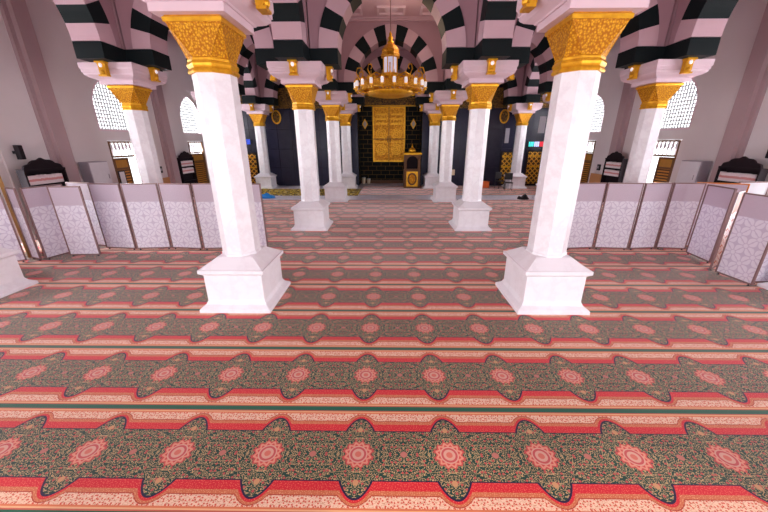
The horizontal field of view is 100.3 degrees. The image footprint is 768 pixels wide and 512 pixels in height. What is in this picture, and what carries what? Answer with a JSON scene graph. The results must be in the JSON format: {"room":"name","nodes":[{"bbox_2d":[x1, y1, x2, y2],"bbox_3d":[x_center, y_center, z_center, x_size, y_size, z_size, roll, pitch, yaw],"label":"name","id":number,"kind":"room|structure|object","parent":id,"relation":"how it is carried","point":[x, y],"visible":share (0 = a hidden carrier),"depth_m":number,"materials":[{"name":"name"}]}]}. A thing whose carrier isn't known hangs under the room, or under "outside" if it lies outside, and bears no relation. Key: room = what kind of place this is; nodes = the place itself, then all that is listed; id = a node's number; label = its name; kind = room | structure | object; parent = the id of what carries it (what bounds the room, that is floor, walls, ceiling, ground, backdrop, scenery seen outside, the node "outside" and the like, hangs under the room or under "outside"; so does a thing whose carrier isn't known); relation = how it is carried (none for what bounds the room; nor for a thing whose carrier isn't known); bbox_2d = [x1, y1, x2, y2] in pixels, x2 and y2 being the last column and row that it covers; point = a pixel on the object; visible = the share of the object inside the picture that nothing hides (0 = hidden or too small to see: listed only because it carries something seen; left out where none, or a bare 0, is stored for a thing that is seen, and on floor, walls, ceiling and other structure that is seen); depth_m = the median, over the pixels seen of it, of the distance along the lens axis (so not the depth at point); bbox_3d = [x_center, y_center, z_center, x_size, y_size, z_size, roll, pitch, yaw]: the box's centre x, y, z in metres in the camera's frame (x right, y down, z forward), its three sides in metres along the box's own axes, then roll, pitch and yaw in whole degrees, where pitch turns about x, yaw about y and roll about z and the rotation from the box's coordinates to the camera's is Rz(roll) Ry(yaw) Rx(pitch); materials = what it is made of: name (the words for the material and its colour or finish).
{"room":"mosque","nodes":[
{"label":"mosque","id":0,"kind":"room"},
{"bbox_2d":[0,0,210,242],"bbox_3d":[-10.890,-4.579,9.777,0.300,7.750,27.600,0,19,1],"label":"wall","id":1,"kind":"structure","parent":0,"point":[72,89],"depth_m":10.70,"materials":[{"name":"paint"}]},
{"bbox_2d":[12,145,25,159],"bbox_3d":[-10.626,-3.009,9.311,0.250,0.400,0.130,0,19,1],"label":"wall speaker","id":2,"kind":"object","parent":1,"relation":"attached to","point":[18,149],"visible":1,"depth_m":9.27,"materials":[{"name":"black plastic"}]},
{"bbox_2d":[18,146,25,158],"bbox_3d":[-10.505,-3.009,9.309,0.010,0.370,0.110,0,19,1],"label":"grille","id":3,"kind":"object","parent":2,"relation":"attached to","point":[21,153],"depth_m":9.29,"materials":[{"name":"plastic"}]},
{"bbox_2d":[0,0,81,181],"bbox_3d":[-10.615,-4.703,10.127,0.240,7.750,0.720,0,19,1],"label":"pillar","id":4,"kind":"structure","parent":1,"relation":"attached to","point":[15,13],"depth_m":9.80,"materials":[{"name":"paint"}]},
{"bbox_2d":[91,80,128,131],"bbox_3d":[-10.798,-5.979,12.697,0.080,1.960,1.900,0,19,1],"label":"window","id":5,"kind":"structure","parent":1,"relation":"in","point":[97,81],"depth_m":12.47,"materials":[{"name":"white stone"}]},
{"bbox_2d":[107,141,134,213],"bbox_3d":[-10.793,-3.357,13.625,0.120,2.870,1.460,0,19,1],"label":"door","id":6,"kind":"structure","parent":1,"relation":"in","point":[120,164],"depth_m":13.18,"materials":[{"name":"brown wood"}]},
{"bbox_2d":[150,85,181,182],"bbox_3d":[-10.543,-6.534,15.297,0.240,7.750,0.720,0,19,1],"label":"trim","id":7,"kind":"structure","parent":1,"relation":"attached to","point":[157,97],"depth_m":15.37,"materials":[{"name":"paint"}]},
{"bbox_2d":[180,96,201,134],"bbox_3d":[-10.729,-7.740,17.674,0.080,1.960,1.900,0,19,1],"label":"window","id":8,"kind":"structure","parent":1,"relation":"in","point":[185,97],"depth_m":17.71,"materials":[{"name":"white glass"}]},
{"bbox_2d":[187,141,209,182],"bbox_3d":[-10.723,-5.119,18.602,0.120,2.870,1.460,0,19,1],"label":"door","id":9,"kind":"structure","parent":1,"relation":"in","point":[199,158],"depth_m":18.62,"materials":[{"name":"brown wood"}]},
{"bbox_2d":[21,183,534,243],"bbox_3d":[0.236,-0.803,10.958,22.800,0.200,27.600,0,19,1],"label":"floor","id":10,"kind":"structure","parent":0,"point":[359,197],"depth_m":17.55,"materials":[{"name":"carpet"}]},
{"bbox_2d":[177,151,197,193],"bbox_3d":[-10.518,-4.378,17.216,0.230,2.375,1.240,0,19,1],"label":"bookcase","id":11,"kind":"object","parent":10,"relation":"on","point":[190,178],"visible":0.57,"depth_m":17.15,"materials":[{"name":"brown wood"}]},
{"bbox_2d":[241,52,278,188],"bbox_3d":[-7.509,-8.116,19.755,1.958,7.720,2.160,0,19,1],"label":"column","id":12,"kind":"structure","parent":10,"relation":"on","point":[258,108],"depth_m":19.71,"materials":[{"name":"white stone"}]},
{"bbox_2d":[257,65,280,97],"bbox_3d":[-5.050,-10.663,18.936,4.558,2.380,0.770,0,19,1],"label":"arch","id":13,"kind":"object","parent":12,"relation":"on","point":[268,88],"visible":0.12,"depth_m":18.82,"materials":[{"name":"pink paint"}]},
{"bbox_2d":[261,189,360,195],"bbox_3d":[-5.347,-3.846,19.268,7.800,0.012,2.750,0,19,1],"label":"mat","id":14,"kind":"object","parent":10,"relation":"on","point":[276,192],"visible":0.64,"depth_m":19.05,"materials":[{"name":"carpet"}]},
{"bbox_2d":[339,97,364,188],"bbox_3d":[-2.373,-8.102,19.688,2.380,7.720,2.160,0,19,1],"label":"column","id":15,"kind":"structure","parent":10,"relation":"on","point":[346,113],"depth_m":19.85,"materials":[{"name":"white stone"}]},
{"bbox_2d":[0,200,767,511],"bbox_3d":[0.188,0.315,7.482,21.800,0.012,19.300,0,19,1],"label":"carpet","id":16,"kind":"object","parent":10,"relation":"on","point":[392,371],"visible":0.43,"depth_m":4.04,"materials":[{"name":"red carpet"}]},
{"bbox_2d":[0,194,26,261],"bbox_3d":[-9.261,-0.560,7.501,0.863,1.660,0.042,-15,24,-36],"label":"screen panel","id":17,"kind":"object","parent":16,"relation":"on","point":[9,239],"visible":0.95,"depth_m":7.69,"materials":[{"name":"white plastic"}]},
{"bbox_2d":[0,176,30,257],"bbox_3d":[-9.527,-1.103,8.227,1.000,2.200,0.070,16,25,37],"label":"wooden screen","id":18,"kind":"object","parent":16,"relation":"on","point":[2,186],"visible":0.71,"depth_m":7.95,"materials":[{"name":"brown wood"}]},
{"bbox_2d":[0,247,38,297],"bbox_3d":[-7.927,-2.902,5.028,1.536,7.720,2.160,0,19,1],"label":"column","id":19,"kind":"structure","parent":16,"relation":"on","point":[12,280],"depth_m":6.36,"materials":[{"name":"white stone"}]},
{"bbox_2d":[4,187,41,260],"bbox_3d":[-8.805,-0.757,7.844,0.435,1.800,0.042,8,21,22],"label":"screen panel","id":20,"kind":"object","parent":16,"relation":"on","point":[12,195],"visible":1,"depth_m":7.81,"materials":[{"name":"white plastic"}]},
{"bbox_2d":[16,158,68,187],"bbox_3d":[-10.360,-1.825,10.002,0.230,2.375,1.240,0,19,1],"label":"bookcase","id":21,"kind":"object","parent":16,"relation":"on","point":[39,166],"visible":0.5,"depth_m":9.60,"materials":[{"name":"brown wood"}]},
{"bbox_2d":[19,184,68,259],"bbox_3d":[-8.411,-0.873,8.169,0.042,1.800,0.828,5,20,15],"label":"screen panel","id":22,"kind":"object","parent":16,"relation":"on","point":[36,199],"visible":0.57,"depth_m":7.99,"materials":[{"name":"white plastic"}]},
{"bbox_2d":[46,186,100,255],"bbox_3d":[-7.802,-0.849,8.100,0.762,1.800,0.042,-1,20,-3],"label":"screen panel","id":23,"kind":"object","parent":16,"relation":"on","point":[68,202],"visible":1,"depth_m":8.07,"materials":[{"name":"fabric"}]},
{"bbox_2d":[65,182,105,245],"bbox_3d":[-8.206,-1.129,8.892,0.853,1.800,0.042,5,20,13],"label":"screen panel","id":24,"kind":"object","parent":16,"relation":"on","point":[85,191],"visible":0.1,"depth_m":8.78,"materials":[{"name":"white plastic"}]},
{"bbox_2d":[78,161,112,182],"bbox_3d":[-10.483,-2.389,11.926,0.410,2.160,0.800,0,19,1],"label":"tall cabinet","id":25,"kind":"object","parent":16,"relation":"on","point":[91,171],"visible":0.34,"depth_m":11.50,"materials":[{"name":"grey paint"}]},
{"bbox_2d":[87,183,136,249],"bbox_3d":[-7.294,-1.037,8.626,0.905,1.800,0.042,2,20,6],"label":"screen panel","id":26,"kind":"object","parent":16,"relation":"on","point":[107,198],"visible":1,"depth_m":8.59,"materials":[{"name":"white fabric"}]},
{"bbox_2d":[72,0,171,227],"bbox_3d":[-7.645,-4.694,10.089,1.958,7.720,2.380,0,19,1],"label":"column","id":27,"kind":"structure","parent":16,"relation":"on","point":[131,75],"depth_m":9.58,"materials":[{"name":"white stone"}]},
{"bbox_2d":[53,0,121,48],"bbox_3d":[-7.897,-6.297,6.617,0.770,2.380,4.692,0,19,1],"label":"arch","id":28,"kind":"object","parent":27,"relation":"on","point":[85,20],"visible":0.91,"depth_m":8.38,"materials":[{"name":"pink paint"}]},
{"bbox_2d":[115,0,273,54],"bbox_3d":[-5.187,-7.204,9.166,4.558,2.380,0.770,0,19,1],"label":"arch","id":29,"kind":"object","parent":27,"relation":"on","point":[141,29],"visible":0.45,"depth_m":9.10,"materials":[{"name":"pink stone"}]},
{"bbox_2d":[117,171,127,182],"bbox_3d":[-10.335,-2.516,12.898,0.280,1.750,0.320,0,19,1],"label":"display board","id":30,"kind":"object","parent":16,"relation":"on","point":[122,176],"visible":0.38,"depth_m":12.67,"materials":[{"name":"white plastic"}]},
{"bbox_2d":[120,183,171,249],"bbox_3d":[-6.364,-1.034,8.614,0.885,1.800,0.042,-2,20,-5],"label":"screen panel","id":31,"kind":"object","parent":16,"relation":"on","point":[142,201],"visible":1,"depth_m":8.58,"materials":[{"name":"white plastic"}]},
{"bbox_2d":[157,183,202,249],"bbox_3d":[-5.439,-1.032,8.601,0.895,1.800,0.042,2,20,7],"label":"screen panel","id":32,"kind":"object","parent":16,"relation":"on","point":[177,200],"visible":1,"depth_m":8.57,"materials":[{"name":"white plastic"}]},
{"bbox_2d":[191,183,221,249],"bbox_3d":[-4.525,-1.029,8.589,0.866,1.800,0.042,-2,20,-5],"label":"screen panel","id":33,"kind":"object","parent":16,"relation":"on","point":[202,192],"visible":0.52,"depth_m":8.54,"materials":[{"name":"fabric"}]},
{"bbox_2d":[141,0,290,312],"bbox_3d":[-2.479,-2.888,4.957,1.738,7.720,2.160,0,19,1],"label":"column","id":34,"kind":"structure","parent":16,"relation":"on","point":[246,277],"depth_m":5.04,"materials":[{"name":"white stone"}]},
{"bbox_2d":[190,80,244,99],"bbox_3d":[-7.572,-6.524,15.259,1.958,7.720,2.380,0,19,1],"label":"column","id":35,"kind":"structure","parent":16,"relation":"on","point":[241,87],"depth_m":14.64,"materials":[{"name":"white stone"}]},
{"bbox_2d":[236,35,255,84],"bbox_3d":[-5.115,-9.034,14.336,4.558,2.380,0.770,0,19,1],"label":"arch","id":36,"kind":"object","parent":35,"relation":"on","point":[248,48],"visible":0.14,"depth_m":14.23,"materials":[{"name":"pink paint"}]},
{"bbox_2d":[243,53,258,96],"bbox_3d":[-7.756,-9.856,16.671,0.770,2.380,4.090,0,19,1],"label":"arch","id":37,"kind":"object","parent":35,"relation":"on","point":[250,77],"visible":0.13,"depth_m":18.07,"materials":[{"name":"pink paint"}]},
{"bbox_2d":[252,183,268,246],"bbox_3d":[-3.615,-1.027,8.578,0.885,1.800,0.042,2,20,7],"label":"screen panel","id":38,"kind":"object","parent":16,"relation":"on","point":[257,193],"visible":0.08,"depth_m":8.49,"materials":[{"name":"white plastic"}]},
{"bbox_2d":[255,0,341,230],"bbox_3d":[-2.509,-4.680,10.022,2.227,7.720,2.227,-18,26,-41],"label":"column","id":39,"kind":"structure","parent":16,"relation":"on","point":[302,69],"depth_m":9.69,"materials":[{"name":"white stone"}]},
{"bbox_2d":[271,0,306,44],"bbox_3d":[-2.550,-6.283,6.547,0.770,2.380,4.692,0,19,1],"label":"arch","id":40,"kind":"object","parent":39,"relation":"on","point":[288,22],"visible":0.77,"depth_m":8.25,"materials":[{"name":"pink paint"}]},
{"bbox_2d":[307,0,477,53],"bbox_3d":[0.229,-7.190,9.095,4.695,2.380,0.770,0,19,1],"label":"arch","id":41,"kind":"object","parent":39,"relation":"on","point":[328,20],"visible":0.95,"depth_m":8.97,"materials":[{"name":"pink paint"}]},
{"bbox_2d":[314,70,357,201],"bbox_3d":[-2.436,-6.511,15.192,2.227,7.720,2.227,-18,26,-41],"label":"column","id":42,"kind":"structure","parent":16,"relation":"on","point":[332,97],"depth_m":15.14,"materials":[{"name":"white stone"}]},
{"bbox_2d":[423,69,468,201],"bbox_3d":[3.048,-6.496,15.120,2.227,7.720,2.227,-18,26,-41],"label":"column","id":43,"kind":"structure","parent":16,"relation":"on","point":[449,95],"depth_m":15.03,"materials":[{"name":"white stone"}]},
{"bbox_2d":[338,21,443,81],"bbox_3d":[0.301,-9.020,14.265,4.695,2.380,0.770,0,19,1],"label":"arch","id":44,"kind":"object","parent":43,"relation":"on","point":[422,39],"visible":0.8,"depth_m":13.84,"materials":[{"name":"pink paint"}]},
{"bbox_2d":[445,69,451,79],"bbox_3d":[3.007,-8.098,11.644,0.770,2.380,4.695,0,19,1],"label":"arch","id":45,"kind":"object","parent":43,"relation":"on","point":[448,73],"visible":0.02,"depth_m":13.47,"materials":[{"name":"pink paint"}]},
{"bbox_2d":[442,0,530,230],"bbox_3d":[2.976,-4.666,9.950,2.227,7.720,2.227,-18,26,-41],"label":"column","id":46,"kind":"structure","parent":16,"relation":"on","point":[481,68],"depth_m":9.64,"materials":[{"name":"white stone"}]},
{"bbox_2d":[477,0,517,44],"bbox_3d":[2.934,-6.269,6.475,0.770,2.380,4.692,0,19,1],"label":"arch","id":47,"kind":"object","parent":46,"relation":"on","point":[497,18],"visible":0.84,"depth_m":8.19,"materials":[{"name":"pink paint"}]},
{"bbox_2d":[512,0,674,52],"bbox_3d":[5.644,-7.176,9.024,4.558,2.380,0.770,0,19,1],"label":"arch","id":48,"kind":"object","parent":46,"relation":"on","point":[648,27],"visible":0.45,"depth_m":8.95,"materials":[{"name":"pink paint"}]},
{"bbox_2d":[532,81,552,198],"bbox_3d":[8.184,-6.483,15.053,1.958,7.720,2.380,0,19,1],"label":"column","id":49,"kind":"structure","parent":16,"relation":"on","point":[545,88],"depth_m":14.65,"materials":[{"name":"white stone"}]},
{"bbox_2d":[523,53,539,95],"bbox_3d":[8.423,-9.814,16.459,0.770,2.380,4.090,0,19,1],"label":"arch","id":50,"kind":"object","parent":49,"relation":"on","point":[532,78],"visible":0.18,"depth_m":17.87,"materials":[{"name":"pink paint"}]},
{"bbox_2d":[495,0,649,314],"bbox_3d":[2.804,-2.874,4.888,1.738,7.720,2.160,0,19,1],"label":"column","id":51,"kind":"structure","parent":16,"relation":"on","point":[540,278],"depth_m":4.98,"materials":[{"name":"white stone"}]},
{"bbox_2d":[567,182,606,249],"bbox_3d":[5.361,-1.034,8.545,0.796,1.800,0.042,-2,20,-6],"label":"screen panel","id":52,"kind":"object","parent":16,"relation":"on","point":[590,197],"visible":0.81,"depth_m":8.52,"materials":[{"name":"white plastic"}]},
{"bbox_2d":[600,151,627,201],"bbox_3d":[10.897,-3.755,15.333,0.230,2.375,1.240,0,19,1],"label":"bookcase","id":53,"kind":"object","parent":16,"relation":"on","point":[616,156],"visible":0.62,"depth_m":15.09,"materials":[{"name":"brown wood"}]},
{"bbox_2d":[593,182,644,249],"bbox_3d":[6.221,-1.031,8.533,0.856,1.800,0.042,2,20,7],"label":"screen panel","id":54,"kind":"object","parent":16,"relation":"on","point":[621,202],"visible":1,"depth_m":8.50,"materials":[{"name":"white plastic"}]},
{"bbox_2d":[628,182,672,249],"bbox_3d":[7.066,-1.029,8.522,0.766,1.800,0.042,-2,20,-6],"label":"screen panel","id":55,"kind":"object","parent":16,"relation":"on","point":[655,196],"visible":1,"depth_m":8.49,"materials":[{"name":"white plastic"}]},
{"bbox_2d":[598,0,720,230],"bbox_3d":[8.112,-4.653,9.883,1.958,7.720,2.380,0,19,1],"label":"column","id":56,"kind":"structure","parent":16,"relation":"on","point":[657,73],"depth_m":9.38,"materials":[{"name":"white stone"}]},
{"bbox_2d":[668,0,738,44],"bbox_3d":[8.281,-6.255,6.405,0.770,2.380,4.692,0,19,1],"label":"arch","id":57,"kind":"object","parent":56,"relation":"on","point":[693,18],"visible":0.9,"depth_m":8.19,"materials":[{"name":"pink paint"}]},
{"bbox_2d":[655,182,706,249],"bbox_3d":[7.846,-1.027,8.512,0.727,1.800,0.042,3,20,8],"label":"screen panel","id":58,"kind":"object","parent":16,"relation":"on","point":[685,199],"visible":1,"depth_m":8.48,"materials":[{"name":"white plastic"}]},
{"bbox_2d":[675,160,712,182],"bbox_3d":[10.985,-2.333,11.645,0.410,2.160,0.800,0,19,1],"label":"tall cabinet","id":59,"kind":"object","parent":16,"relation":"on","point":[690,171],"visible":0.31,"depth_m":11.19,"materials":[{"name":"grey paint"}]},
{"bbox_2d":[686,184,737,262],"bbox_3d":[7.936,-0.785,7.827,0.042,1.800,0.799,3,20,9],"label":"screen panel","id":60,"kind":"object","parent":16,"relation":"on","point":[717,201],"visible":0.99,"depth_m":7.78,"materials":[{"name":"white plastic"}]},
{"bbox_2d":[686,182,749,245],"bbox_3d":[8.731,-1.039,8.554,1.011,1.790,0.042,9,22,25],"label":"screen panel","id":61,"kind":"object","parent":16,"relation":"on","point":[739,186],"visible":0.08,"depth_m":8.23,"materials":[{"name":"brown wood"}]},
{"bbox_2d":[709,190,745,270],"bbox_3d":[7.682,-0.548,7.188,0.545,1.780,0.042,-12,23,-30],"label":"screen panel","id":62,"kind":"object","parent":16,"relation":"on","point":[738,196],"visible":0.89,"depth_m":7.11,"materials":[{"name":"silver plastic"}]},
{"bbox_2d":[714,156,767,182],"bbox_3d":[10.812,-1.853,9.960,0.230,2.375,1.240,0,19,1],"label":"bookcase","id":63,"kind":"object","parent":16,"relation":"on","point":[744,164],"visible":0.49,"depth_m":9.60,"materials":[{"name":"brown wood"}]},
{"bbox_2d":[715,192,767,285],"bbox_3d":[7.468,-0.341,6.575,0.042,1.800,0.741,-1,20,-2],"label":"screen panel","id":64,"kind":"object","parent":16,"relation":"on","point":[745,249],"visible":1,"depth_m":6.58,"materials":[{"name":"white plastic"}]},
{"bbox_2d":[739,181,767,194],"bbox_3d":[9.759,-1.107,8.727,0.861,1.800,0.042,-1,20,-2],"label":"screen panel","id":65,"kind":"object","parent":16,"relation":"on","point":[756,187],"visible":0.08,"depth_m":8.47,"materials":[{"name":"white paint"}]},
{"bbox_2d":[754,252,767,283],"bbox_3d":[7.986,-0.269,6.370,0.740,1.800,0.042,0,19,1],"label":"screen panel","id":66,"kind":"object","parent":16,"relation":"on","point":[762,277],"visible":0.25,"depth_m":6.59,"materials":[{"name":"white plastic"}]},
{"bbox_2d":[757,282,767,289],"bbox_3d":[8.252,-2.860,4.816,1.536,7.720,2.160,0,19,1],"label":"column","id":67,"kind":"structure","parent":16,"relation":"on","point":[764,285],"depth_m":6.47,"materials":[{"name":"white stone"}]},
{"bbox_2d":[359,186,536,194],"bbox_3d":[4.888,-4.111,19.959,12.550,0.012,4.100,0,19,1],"label":"carpet","id":68,"kind":"object","parent":10,"relation":"on","point":[367,190],"visible":0.5,"depth_m":19.35,"materials":[{"name":"carpet"}]},
{"bbox_2d":[403,143,421,187],"bbox_3d":[1.797,-5.817,20.672,1.160,2.740,0.986,0,19,1],"label":"minbar","id":69,"kind":"object","parent":68,"relation":"on","point":[411,171],"visible":1,"depth_m":20.47,"materials":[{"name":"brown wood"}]},
{"bbox_2d":[415,97,441,188],"bbox_3d":[3.111,-8.088,19.616,2.380,7.720,2.160,0,19,1],"label":"column","id":70,"kind":"structure","parent":68,"relation":"on","point":[431,109],"depth_m":19.77,"materials":[{"name":"white stone"}]},
{"bbox_2d":[494,172,503,188],"bbox_3d":[7.369,-4.801,20.375,0.460,1.000,0.470,-6,20,-15],"label":"chair","id":71,"kind":"object","parent":68,"relation":"on","point":[497,174],"visible":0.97,"depth_m":20.45,"materials":[{"name":"black plastic"}]},
{"bbox_2d":[504,173,512,190],"bbox_3d":[7.662,-4.567,19.711,0.460,1.000,0.470,4,20,12],"label":"chair","id":72,"kind":"object","parent":68,"relation":"on","point":[508,176],"visible":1,"depth_m":19.78,"materials":[{"name":"black plastic"}]},
{"bbox_2d":[501,64,542,188],"bbox_3d":[8.248,-8.075,19.549,1.958,7.720,2.160,0,19,1],"label":"column","id":73,"kind":"structure","parent":68,"relation":"on","point":[523,107],"depth_m":19.49,"materials":[{"name":"white stone"}]},
{"bbox_2d":[168,0,431,49],"bbox_3d":[0.221,-8.297,8.305,22.800,0.200,27.600,0,19,1],"label":"ceiling","id":74,"kind":"structure","parent":0,"point":[369,7],"depth_m":12.66,"materials":[{"name":"paint"}]},
{"bbox_2d":[353,0,426,98],"bbox_3d":[0.235,-7.677,11.813,2.787,3.310,2.782,16,25,37],"label":"chandelier","id":75,"kind":"object","parent":74,"relation":"hanging from","point":[389,78],"visible":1,"depth_m":11.64,"materials":[{"name":"gold glass"}]},
{"bbox_2d":[377,5,405,15],"bbox_3d":[0.282,-9.700,12.688,1.120,0.080,0.800,0,19,1],"label":"ceiling panel","id":76,"kind":"object","parent":74,"relation":"attached to","point":[387,8],"visible":0.91,"depth_m":12.58,"materials":[{"name":"paint"}]},
{"bbox_2d":[349,16,434,21],"bbox_3d":[0.293,-9.958,13.477,4.600,0.120,0.180,0,19,1],"label":"trim","id":77,"kind":"structure","parent":74,"relation":"attached to","point":[395,18],"depth_m":13.44,"materials":[{"name":"paint"}]},
{"bbox_2d":[420,5,431,14],"bbox_3d":[2.002,-9.696,12.665,1.120,0.080,0.800,0,19,1],"label":"ceiling panel","id":78,"kind":"object","parent":74,"relation":"attached to","point":[422,6],"visible":0.11,"depth_m":12.96,"materials":[{"name":"paint"}]},
{"bbox_2d":[502,65,524,97],"bbox_3d":[5.781,-10.635,18.794,4.558,2.380,0.770,0,19,1],"label":"arch","id":79,"kind":"object","parent":74,"relation":"hanging from","point":[514,87],"visible":0.16,"depth_m":18.65,"materials":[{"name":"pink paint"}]},
{"bbox_2d":[530,26,554,83],"bbox_3d":[5.717,-9.006,14.194,4.558,2.380,0.770,0,19,1],"label":"arch","id":80,"kind":"object","parent":74,"relation":"hanging from","point":[541,51],"visible":0.2,"depth_m":13.96,"materials":[{"name":"pink paint"}]},
{"bbox_2d":[242,82,358,185],"bbox_3d":[-6.314,-8.535,20.927,9.200,7.750,0.300,0,19,1],"label":"wall","id":81,"kind":"structure","parent":0,"point":[281,137],"depth_m":21.20,"materials":[{"name":"black paint"}]},
{"bbox_2d":[247,152,259,182],"bbox_3d":[-8.961,-5.885,21.697,1.000,2.150,0.080,0,19,1],"label":"lattice door","id":82,"kind":"structure","parent":81,"relation":"in","point":[252,156],"depth_m":21.59,"materials":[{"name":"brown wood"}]},
{"bbox_2d":[271,110,280,123],"bbox_3d":[-6.917,-8.921,20.599,0.600,0.840,0.070,0,19,1],"label":"wall plaque","id":83,"kind":"object","parent":81,"relation":"attached to","point":[276,117],"visible":0.98,"depth_m":20.59,"materials":[{"name":"gold metal"}]},
{"bbox_2d":[240,88,322,108],"bbox_3d":[-6.119,-9.934,20.233,8.800,1.170,0.070,0,19,1],"label":"trim","id":84,"kind":"structure","parent":81,"relation":"attached to","point":[284,100],"depth_m":20.27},
{"bbox_2d":[358,112,360,184],"bbox_3d":[-1.804,-8.783,21.603,0.200,7.750,1.260,0,19,1],"label":"wall","id":85,"kind":"structure","parent":0,"point":[358,112],"depth_m":22.23,"materials":[{"name":"black tile"}]},
{"bbox_2d":[365,70,404,94],"bbox_3d":[0.402,-11.512,21.434,4.600,2.500,0.300,0,19,1],"label":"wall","id":86,"kind":"structure","parent":0,"point":[398,71],"depth_m":21.11,"materials":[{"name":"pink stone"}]},
{"bbox_2d":[364,94,415,106],"bbox_3d":[0.399,-10.409,21.479,3.480,0.690,0.330,0,19,1],"label":"beam","id":87,"kind":"structure","parent":86,"relation":"attached to","point":[369,101],"depth_m":21.39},
{"bbox_2d":[359,105,420,179],"bbox_3d":[0.409,-7.860,22.727,4.600,5.250,0.300,0,19,1],"label":"wall","id":88,"kind":"structure","parent":0,"point":[370,169],"depth_m":22.58,"materials":[{"name":"black tile"}]},
{"bbox_2d":[361,180,402,182],"bbox_3d":[0.411,-5.425,23.387,4.160,0.220,0.080,0,19,1],"label":"baseboard","id":89,"kind":"structure","parent":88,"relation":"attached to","point":[371,181],"depth_m":23.35,"materials":[{"name":"brown wood"}]},
{"bbox_2d":[372,107,405,161],"bbox_3d":[0.344,-8.408,22.284,2.240,3.580,0.160,0,19,1],"label":"door","id":90,"kind":"structure","parent":88,"relation":"attached to","point":[388,122],"depth_m":22.25,"materials":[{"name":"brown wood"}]},
{"bbox_2d":[352,50,428,97],"bbox_3d":[0.365,-10.649,18.865,4.695,2.380,0.770,0,19,1],"label":"arch","id":91,"kind":"object","parent":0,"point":[374,58],"visible":0.36,"depth_m":18.37,"materials":[{"name":"pink paint"}]},
{"bbox_2d":[419,111,422,169],"bbox_3d":[2.596,-8.772,21.546,0.200,7.750,1.260,0,19,1],"label":"wall","id":92,"kind":"structure","parent":0,"point":[422,111],"depth_m":21.92,"materials":[{"name":"black tile"}]},
{"bbox_2d":[420,84,548,185],"bbox_3d":[7.085,-8.500,20.751,9.200,7.750,0.300,0,19,1],"label":"wall","id":93,"kind":"structure","parent":0,"point":[495,145],"depth_m":20.95,"materials":[{"name":"black paint"}]},
{"bbox_2d":[459,87,548,107],"bbox_3d":[6.880,-9.900,20.062,8.800,1.170,0.070,0,19,1],"label":"trim","id":94,"kind":"structure","parent":93,"relation":"attached to","point":[497,101],"depth_m":20.12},
{"bbox_2d":[499,109,508,123],"bbox_3d":[7.662,-8.883,20.408,0.600,0.840,0.070,0,19,1],"label":"wall plaque","id":95,"kind":"object","parent":93,"relation":"attached to","point":[504,115],"visible":1,"depth_m":20.40,"materials":[{"name":"gold metal"}]},
{"bbox_2d":[497,151,512,184],"bbox_3d":[8.168,-5.864,21.465,0.920,2.200,0.080,0,19,1],"label":"lattice door","id":96,"kind":"structure","parent":93,"relation":"in","point":[505,163],"depth_m":21.35,"materials":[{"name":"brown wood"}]},
{"bbox_2d":[504,128,509,142],"bbox_3d":[7.984,-7.804,20.802,0.260,0.900,0.040,0,19,1],"label":"notice","id":97,"kind":"object","parent":93,"relation":"attached to","point":[507,131],"visible":1,"depth_m":20.79,"materials":[{"name":"grey paint"}]},
{"bbox_2d":[524,150,541,184],"bbox_3d":[9.938,-5.883,21.433,1.040,2.250,0.080,0,19,1],"label":"lattice door","id":98,"kind":"structure","parent":93,"relation":"in","point":[533,157],"depth_m":21.37,"materials":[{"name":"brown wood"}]},
{"bbox_2d":[527,141,543,146],"bbox_3d":[10.135,-7.296,20.915,1.500,0.400,0.108,0,19,1],"label":"display sign","id":99,"kind":"object","parent":93,"relation":"attached to","point":[530,143],"visible":0.68,"depth_m":20.87,"materials":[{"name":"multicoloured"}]},
{"bbox_2d":[538,116,546,132],"bbox_3d":[10.133,-8.411,20.557,0.400,1.000,0.040,0,19,1],"label":"notice","id":100,"kind":"object","parent":93,"relation":"attached to","point":[542,121],"visible":1,"depth_m":20.54,"materials":[{"name":"grey paper"}]},
{"bbox_2d":[588,0,767,214],"bbox_3d":[11.348,-4.521,9.486,0.300,7.750,27.600,0,19,1],"label":"wall","id":101,"kind":"structure","parent":0,"point":[718,88],"depth_m":10.95,"materials":[{"name":"paint"}]},
{"bbox_2d":[580,141,595,182],"bbox_3d":[11.415,-5.061,18.311,0.120,2.870,1.460,0,19,1],"label":"door","id":102,"kind":"structure","parent":101,"relation":"in","point":[591,144],"depth_m":17.91,"materials":[{"name":"brown wood"}]},
{"bbox_2d":[589,173,601,182],"bbox_3d":[11.252,-3.789,17.194,0.050,1.200,0.900,0,19,1],"label":"board","id":103,"kind":"object","parent":101,"relation":"attached to","point":[594,178],"visible":0.39,"depth_m":17.05,"materials":[{"name":"orange wood"}]},
{"bbox_2d":[590,94,604,133],"bbox_3d":[11.409,-7.683,17.384,0.080,1.960,1.900,0,19,1],"label":"window","id":104,"kind":"structure","parent":101,"relation":"in","point":[598,95],"depth_m":17.07,"materials":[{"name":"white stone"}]},
{"bbox_2d":[608,83,636,154],"bbox_3d":[11.155,-6.477,15.013,0.240,7.750,0.720,0,19,1],"label":"trim","id":105,"kind":"structure","parent":101,"relation":"attached to","point":[628,93],"depth_m":14.90,"materials":[{"name":"paint"}]},
{"bbox_2d":[652,140,680,182],"bbox_3d":[11.345,-3.299,13.335,0.120,2.870,1.460,0,19,1],"label":"door","id":106,"kind":"structure","parent":101,"relation":"in","point":[665,164],"depth_m":12.90,"materials":[{"name":"brown wood"}]},
{"bbox_2d":[660,78,697,129],"bbox_3d":[11.340,-5.921,12.407,0.080,1.960,1.900,0,19,1],"label":"window","id":107,"kind":"structure","parent":101,"relation":"in","point":[692,79],"depth_m":12.17,"materials":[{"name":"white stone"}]},
{"bbox_2d":[709,2,767,181],"bbox_3d":[11.083,-4.647,9.843,0.240,7.750,0.720,0,19,1],"label":"trim","id":108,"kind":"structure","parent":101,"relation":"attached to","point":[753,87],"depth_m":9.70,"materials":[{"name":"paint"}]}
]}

